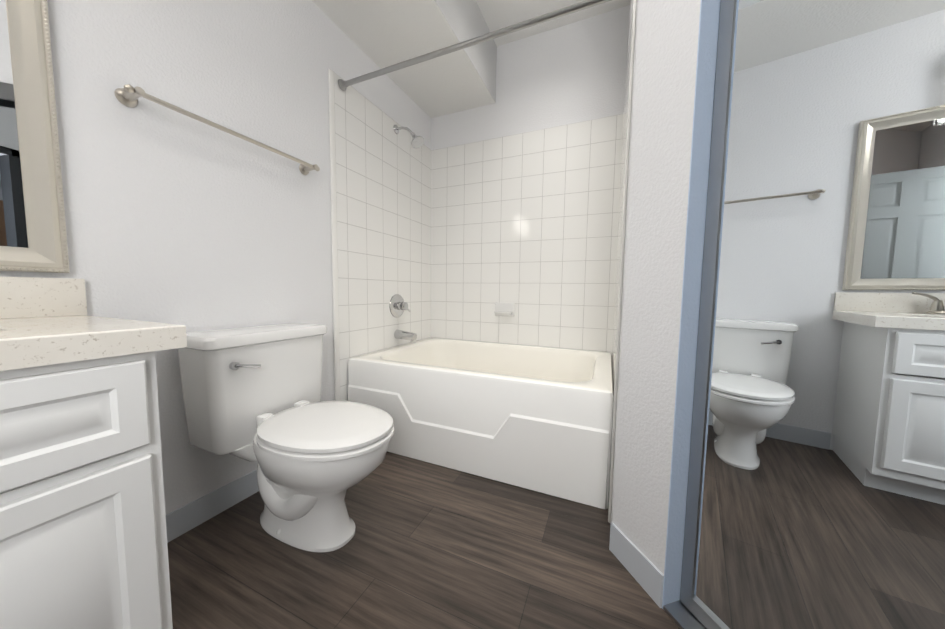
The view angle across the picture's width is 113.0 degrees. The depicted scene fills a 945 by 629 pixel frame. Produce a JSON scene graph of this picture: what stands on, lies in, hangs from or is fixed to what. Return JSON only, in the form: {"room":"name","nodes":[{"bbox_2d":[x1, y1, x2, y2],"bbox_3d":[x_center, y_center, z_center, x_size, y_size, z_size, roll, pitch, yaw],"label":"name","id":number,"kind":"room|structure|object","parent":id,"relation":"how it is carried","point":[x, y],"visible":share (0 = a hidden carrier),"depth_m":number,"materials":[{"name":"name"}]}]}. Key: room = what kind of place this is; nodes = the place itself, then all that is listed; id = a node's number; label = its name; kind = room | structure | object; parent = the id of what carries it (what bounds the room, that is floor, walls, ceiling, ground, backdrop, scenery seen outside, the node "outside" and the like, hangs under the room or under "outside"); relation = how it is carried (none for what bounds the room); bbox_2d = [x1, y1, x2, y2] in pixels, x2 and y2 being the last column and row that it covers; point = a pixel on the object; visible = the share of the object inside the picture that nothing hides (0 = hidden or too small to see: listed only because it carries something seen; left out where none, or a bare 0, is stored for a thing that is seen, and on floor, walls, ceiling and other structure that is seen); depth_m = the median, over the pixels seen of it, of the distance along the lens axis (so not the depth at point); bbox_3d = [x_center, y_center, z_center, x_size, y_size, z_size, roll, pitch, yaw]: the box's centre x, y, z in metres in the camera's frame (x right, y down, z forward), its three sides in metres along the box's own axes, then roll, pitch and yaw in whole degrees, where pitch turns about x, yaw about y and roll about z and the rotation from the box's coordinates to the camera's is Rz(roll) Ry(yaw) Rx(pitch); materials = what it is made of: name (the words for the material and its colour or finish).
{"room":"bathroom","nodes":[
{"label":"bathroom","id":0,"kind":"room"},
{"bbox_2d":[0,0,430,514],"bbox_3d":[-1.738,-0.449,-0.402,0.100,2.720,6.925,3,5,23],"label":"wall","id":1,"kind":"structure","parent":0,"point":[178,218],"depth_m":1.16,"materials":[{"name":"white paint"}]},
{"bbox_2d":[0,0,69,272],"bbox_3d":[-1.359,-0.533,0.300,0.031,0.912,1.182,3,5,23],"label":"vanity mirror","id":2,"kind":"object","parent":1,"relation":"attached to","point":[33,235],"visible":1,"depth_m":0.81,"materials":[{"name":"beige mirror"}]},
{"bbox_2d":[114,84,319,174],"bbox_3d":[-0.914,-0.693,1.241,0.088,0.052,0.680,3,5,23],"label":"towel bar","id":3,"kind":"object","parent":1,"relation":"attached to","point":[127,95],"visible":1,"depth_m":1.05,"materials":[{"name":"silver metal"}]},
{"bbox_2d":[328,68,430,400],"bbox_3d":[-0.561,-0.298,2.194,0.014,2.060,1.040,3,5,23],"label":"wall tile","id":4,"kind":"structure","parent":1,"relation":"attached to","point":[380,178],"depth_m":2.00,"materials":[{"name":"white tile"}]},
{"bbox_2d":[389,125,423,341],"bbox_3d":[-0.439,-0.556,2.175,0.219,1.500,0.169,3,5,23],"label":"fittings","id":5,"kind":"object","parent":4,"relation":"attached to","point":[398,305],"visible":1,"depth_m":2.21,"materials":[{"name":"silver metal"}]},
{"bbox_2d":[338,0,611,90],"bbox_3d":[-0.063,-1.229,1.436,1.427,0.056,0.055,3,5,23],"label":"curtain rod","id":6,"kind":"object","parent":4,"relation":"attached to","point":[531,22],"visible":1,"depth_m":1.39,"materials":[{"name":"silver metal"}]},
{"bbox_2d":[311,0,496,117],"bbox_3d":[-0.721,-1.704,0.983,0.562,0.400,3.220,3,5,23],"label":"ceiling","id":7,"kind":"structure","parent":0,"point":[381,34],"depth_m":1.86,"materials":[{"name":"white paint"}]},
{"bbox_2d":[167,452,679,628],"bbox_3d":[-0.331,0.997,-0.901,3.200,0.050,6.950,3,5,23],"label":"floor","id":8,"kind":"structure","parent":0,"point":[428,545],"depth_m":1.02,"materials":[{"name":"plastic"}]},
{"bbox_2d":[0,277,186,628],"bbox_3d":[-1.130,0.407,0.261,0.557,0.929,1.245,3,5,23],"label":"bathroom vanity","id":9,"kind":"object","parent":8,"relation":"on","point":[83,537],"visible":0.98,"depth_m":0.59,"materials":[{"name":"white paint"}]},
{"bbox_2d":[166,469,258,542],"bbox_3d":[-0.972,0.742,1.363,0.007,0.100,0.936,3,5,23],"label":"baseboard","id":10,"kind":"structure","parent":8,"relation":"on","point":[178,522],"depth_m":1.22,"materials":[{"name":"grey"}]},
{"bbox_2d":[178,322,393,551],"bbox_3d":[-0.631,0.436,1.180,0.734,0.747,0.480,3,5,23],"label":"toilet","id":11,"kind":"object","parent":8,"relation":"on","point":[251,393],"visible":1,"depth_m":1.09,"materials":[{"name":"white ceramic"}]},
{"bbox_2d":[348,338,613,508],"bbox_3d":[0.102,0.507,2.003,1.430,0.500,0.959,3,5,23],"label":"bathtub","id":12,"kind":"object","parent":8,"relation":"on","point":[537,418],"visible":0.98,"depth_m":1.54,"materials":[{"name":"white ceramic"}]},
{"bbox_2d":[431,5,629,149],"bbox_3d":[0.378,-0.632,2.393,1.550,2.720,0.100,3,5,23],"label":"wall","id":13,"kind":"structure","parent":0,"point":[574,72],"depth_m":2.19,"materials":[{"name":"glazed ceramic tile"},{"name":"grout"},{"name":"paint"}]},
{"bbox_2d":[431,114,622,354],"bbox_3d":[0.309,-0.521,2.372,1.450,1.620,0.008,3,5,23],"label":"wall tile","id":14,"kind":"structure","parent":13,"relation":"attached to","point":[526,223],"depth_m":2.31,"materials":[{"name":"white tile"}]},
{"bbox_2d":[494,302,513,316],"bbox_3d":[0.237,-0.037,2.397,0.156,0.104,0.068,3,5,23],"label":"soap dish","id":15,"kind":"object","parent":14,"relation":"attached to","point":[504,309],"visible":1,"depth_m":2.40,"materials":[{"name":"white ceramic"}]},
{"bbox_2d":[476,0,629,45],"bbox_3d":[-0.293,-1.780,-1.111,3.200,0.080,6.950,3,5,23],"label":"ceiling","id":16,"kind":"structure","parent":0,"point":[498,14],"depth_m":2.04,"materials":[{"name":"white paint"}]},
{"bbox_2d":[610,0,637,521],"bbox_3d":[0.788,-0.560,1.523,0.100,2.720,1.175,3,5,23],"label":"wall","id":17,"kind":"structure","parent":0,"point":[631,1],"depth_m":1.10,"materials":[{"name":"white paint"}]},
{"bbox_2d":[608,0,636,522],"bbox_3d":[0.758,-0.238,1.628,0.011,2.060,1.032,3,5,23],"label":"wall tile","id":18,"kind":"structure","parent":17,"relation":"attached to","point":[622,219],"depth_m":1.21,"materials":[{"name":"white tile"}]},
{"bbox_2d":[612,0,720,608],"bbox_3d":[0.915,-0.423,-0.270,0.101,2.720,2.681,0,4,-16],"label":"wall","id":19,"kind":"structure","parent":0,"point":[675,67],"depth_m":0.89,"materials":[{"name":"white paint"}]},
{"bbox_2d":[663,0,944,628],"bbox_3d":[0.785,-0.130,0.189,0.099,2.062,1.343,0,4,-16],"label":"mirrored closet doors","id":20,"kind":"structure","parent":19,"relation":"in","point":[816,488],"depth_m":0.61,"materials":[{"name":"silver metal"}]}
]}

